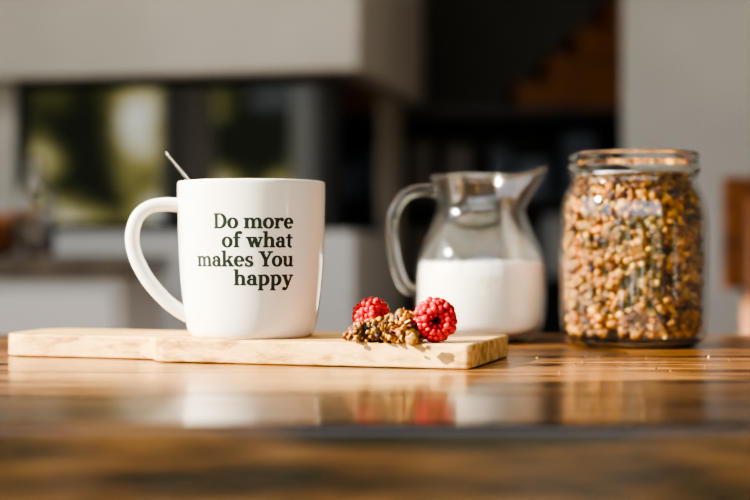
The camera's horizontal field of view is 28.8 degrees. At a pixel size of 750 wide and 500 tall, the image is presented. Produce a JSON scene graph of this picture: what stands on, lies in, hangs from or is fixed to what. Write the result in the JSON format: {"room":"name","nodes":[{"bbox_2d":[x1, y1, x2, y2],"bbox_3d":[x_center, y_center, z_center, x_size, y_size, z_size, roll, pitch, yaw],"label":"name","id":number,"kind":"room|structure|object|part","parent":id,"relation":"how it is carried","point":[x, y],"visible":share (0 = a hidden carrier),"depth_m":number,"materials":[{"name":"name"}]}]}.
{"room":"kitchen","nodes":[
{"label":"kitchen","id":0,"kind":"room"},
{"bbox_2d":[404,0,615,106],"bbox_3d":[0.830,-0.478,5.516,7.700,2.600,0.100,0,0,12],"label":"wall","id":1,"kind":"structure","parent":0,"point":[476,51],"depth_m":5.55,"materials":[{"name":"paint"}]},
{"bbox_2d":[505,0,621,106],"bbox_3d":[0.781,-0.711,4.730,0.682,0.636,0.400,0,0,0],"label":"staircase","id":2,"kind":"structure","parent":1,"relation":"attached to","point":[588,73],"depth_m":4.53,"materials":[{"name":"brown wood"}]},
{"bbox_2d":[622,0,749,334],"bbox_3d":[1.829,-0.478,2.999,2.600,2.600,0.150,0,0,12],"label":"wall partition","id":3,"kind":"structure","parent":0,"point":[686,63],"depth_m":3.16,"materials":[{"name":"grey paint"}]},
{"bbox_3d":[0.500,0.847,2.800,6.200,0.050,8.800,0,0,0],"label":"floor","id":4,"kind":"structure","parent":0,"visible":0},
{"bbox_2d":[0,255,170,334],"bbox_3d":[-1.296,0.416,2.575,1.808,0.812,0.450,0,0,0],"label":"kitchen cabinet","id":5,"kind":"object","parent":4,"relation":"on","point":[55,291],"depth_m":2.35,"materials":[{"name":"wood"}]},
{"bbox_2d":[0,213,13,254],"bbox_3d":[-0.676,-0.028,2.650,0.180,0.075,0.180,0,0,0],"label":"wooden bowl","id":6,"kind":"object","parent":5,"relation":"on","point":[5,218],"visible":0.18,"depth_m":2.58,"materials":[{"name":"brown wood"}]},
{"bbox_2d":[12,158,55,255],"bbox_3d":[-0.561,-0.071,2.400,0.070,0.160,0.070,0,0,0],"label":"glass bottle","id":7,"kind":"object","parent":5,"relation":"on","point":[33,205],"visible":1,"depth_m":2.37,"materials":[{"name":"clear glass"}]},
{"bbox_3d":[-0.639,0.386,2.361,0.430,0.632,0.017,0,0,0],"label":"cabinet door","id":8,"kind":"part","parent":5,"relation":"part of","materials":[{"name":"paint"}]},
{"bbox_2d":[0,255,170,277],"bbox_3d":[-1.296,0.027,2.575,1.808,0.035,0.450,0,0,0],"label":"countertop","id":9,"kind":"structure","parent":5,"relation":"on","point":[11,266],"depth_m":2.35,"materials":[{"name":"stone"}]},
{"bbox_2d":[0,0,423,331],"bbox_3d":[-1.129,-0.478,3.551,2.400,2.600,0.750,0,0,12],"label":"wall","id":10,"kind":"structure","parent":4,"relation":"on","point":[99,91],"depth_m":3.07,"materials":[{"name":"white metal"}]},
{"bbox_3d":[-0.758,-0.201,3.164,0.030,0.323,0.030,0,0,12],"label":"frame post","id":11,"kind":"part","parent":10,"relation":"part of","materials":[{"name":"black metal"}]},
{"bbox_3d":[-0.425,-0.203,3.083,0.695,0.288,0.006,0,0,12],"label":"glass","id":12,"kind":"part","parent":10,"relation":"part of","materials":[{"name":"black"}]},
{"bbox_3d":[-0.422,-0.352,3.085,0.720,0.020,0.022,0,0,12],"label":"frame","id":13,"kind":"part","parent":10,"relation":"part of","materials":[{"name":"black metal"}]},
{"bbox_2d":[0,0,423,105],"bbox_3d":[-1.129,-1.071,3.551,2.400,1.415,0.750,0,0,12],"label":"hood","id":14,"kind":"object","parent":10,"relation":"attached to","point":[375,48],"depth_m":3.03,"materials":[{"name":"paint"}]},
{"bbox_3d":[-0.382,-0.049,3.271,0.720,0.020,0.402,0,0,12],"label":"frame","id":15,"kind":"part","parent":10,"relation":"part of","materials":[{"name":"black metal"}]},
{"bbox_3d":[-0.082,-0.201,3.015,0.025,0.323,0.025,0,0,12],"label":"frame post","id":16,"kind":"part","parent":10,"relation":"part of","materials":[{"name":"black metal"}]},
{"bbox_3d":[-0.037,-0.203,3.195,0.006,0.288,0.365,0,0,12],"label":"glass","id":17,"kind":"part","parent":10,"relation":"part of","materials":[{"name":"black glass"}]},
{"bbox_2d":[0,335,749,499],"bbox_3d":[0.025,0.447,0.917,2.050,0.750,0.634,0,0,0],"label":"wooden table","id":18,"kind":"object","parent":4,"relation":"on","point":[514,426],"visible":0.76,"depth_m":0.60,"materials":[{"name":"brown wood"}]},
{"bbox_2d":[9,329,507,368],"bbox_3d":[-0.085,0.064,0.972,0.331,0.015,0.112,0,0,17],"label":"cutting board","id":19,"kind":"object","parent":18,"relation":"on","point":[321,348],"visible":0.91,"depth_m":0.92,"materials":[{"name":"brown wood"}]},
{"bbox_2d":[125,178,324,338],"bbox_3d":[-0.090,0.006,0.950,0.120,0.101,0.097,0,0,-40],"label":"coffee mug","id":20,"kind":"object","parent":19,"relation":"on","point":[251,250],"visible":1,"depth_m":0.92,"materials":[{"name":"white ceramic"}]},
{"bbox_3d":[-0.140,0.006,0.949,0.044,0.082,0.017,0,0,-8],"label":"handle","id":21,"kind":"part","parent":20,"relation":"part of","materials":[{"name":"white ceramic"}]},
{"bbox_2d":[165,152,190,179],"bbox_3d":[-0.099,-0.016,0.965,0.082,0.098,0.020,0,0,0],"label":"teaspoon","id":22,"kind":"object","parent":20,"relation":"in","point":[176,165],"visible":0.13,"depth_m":0.97,"materials":[{"name":"silver metal"}]},
{"bbox_2d":[352,297,390,321],"bbox_3d":[-0.003,0.043,0.934,0.024,0.030,0.028,0,0,33],"label":"raspberry","id":23,"kind":"object","parent":19,"relation":"on","point":[369,307],"visible":0.51,"depth_m":0.93,"materials":[{"name":"red food"}]},
{"bbox_2d":[342,307,424,346],"bbox_3d":[0.004,0.046,0.889,0.053,0.023,0.041,0,0,8],"label":"cluster","id":24,"kind":"object","parent":19,"relation":"on","point":[391,327],"visible":1,"depth_m":0.89,"materials":[{"name":"brown food"}]},
{"bbox_2d":[413,296,457,342],"bbox_3d":[0.036,0.043,0.891,0.029,0.032,0.027,0,0,-33],"label":"raspberry","id":25,"kind":"object","parent":19,"relation":"on","point":[436,320],"visible":1,"depth_m":0.88,"materials":[{"name":"red food"}]},
{"bbox_2d":[386,166,547,341],"bbox_3d":[0.079,0.003,1.148,0.112,0.136,0.103,0,0,32],"label":"milk jug","id":26,"kind":"object","parent":18,"relation":"on","point":[488,297],"visible":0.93,"depth_m":1.11,"materials":[{"name":"clear glass"}]},
{"bbox_3d":[0.029,-0.008,1.140,0.040,0.088,0.014,0,0,-7],"label":"handle","id":27,"kind":"part","parent":26,"relation":"part of","materials":[{"name":"clear glass"}]},
{"bbox_2d":[536,350,729,372],"bbox_3d":[0.183,0.071,0.950,0.183,0.002,0.219,0,0,0],"label":"crumbs","id":28,"kind":"object","parent":18,"relation":"on","point":[539,350],"visible":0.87,"depth_m":0.93,"materials":[{"name":"beige food"}]},
{"bbox_2d":[558,149,708,348],"bbox_3d":[0.193,0.000,1.090,0.111,0.144,0.111,0,0,0],"label":"jar","id":29,"kind":"object","parent":18,"relation":"on","point":[633,267],"visible":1,"depth_m":1.05,"materials":[{"name":"clear glass"}]},
{"bbox_3d":[0.193,0.068,1.090,0.099,0.007,0.099,0,0,0],"label":"glass","id":30,"kind":"part","parent":29,"relation":"part of","materials":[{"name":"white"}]},
{"bbox_2d":[404,107,621,334],"bbox_3d":[0.397,0.210,4.275,0.697,1.223,0.350,0,0,0],"label":"shelf unit","id":31,"kind":"object","parent":4,"relation":"on","point":[476,220],"visible":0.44,"depth_m":4.15,"materials":[{"name":"laminate"}]},
{"bbox_2d":[722,176,749,334],"bbox_3d":[0.754,0.354,2.470,0.469,0.936,0.440,0,0,0],"label":"wooden chair","id":32,"kind":"object","parent":4,"relation":"on","point":[735,190],"visible":0.48,"depth_m":2.26,"materials":[{"name":"brown wood"}]},
{"bbox_3d":[0.589,0.372,2.275,0.028,0.899,0.028,0,0,0],"label":"leg","id":33,"kind":"part","parent":32,"relation":"part of","materials":[{"name":"brown wood"}]}
]}

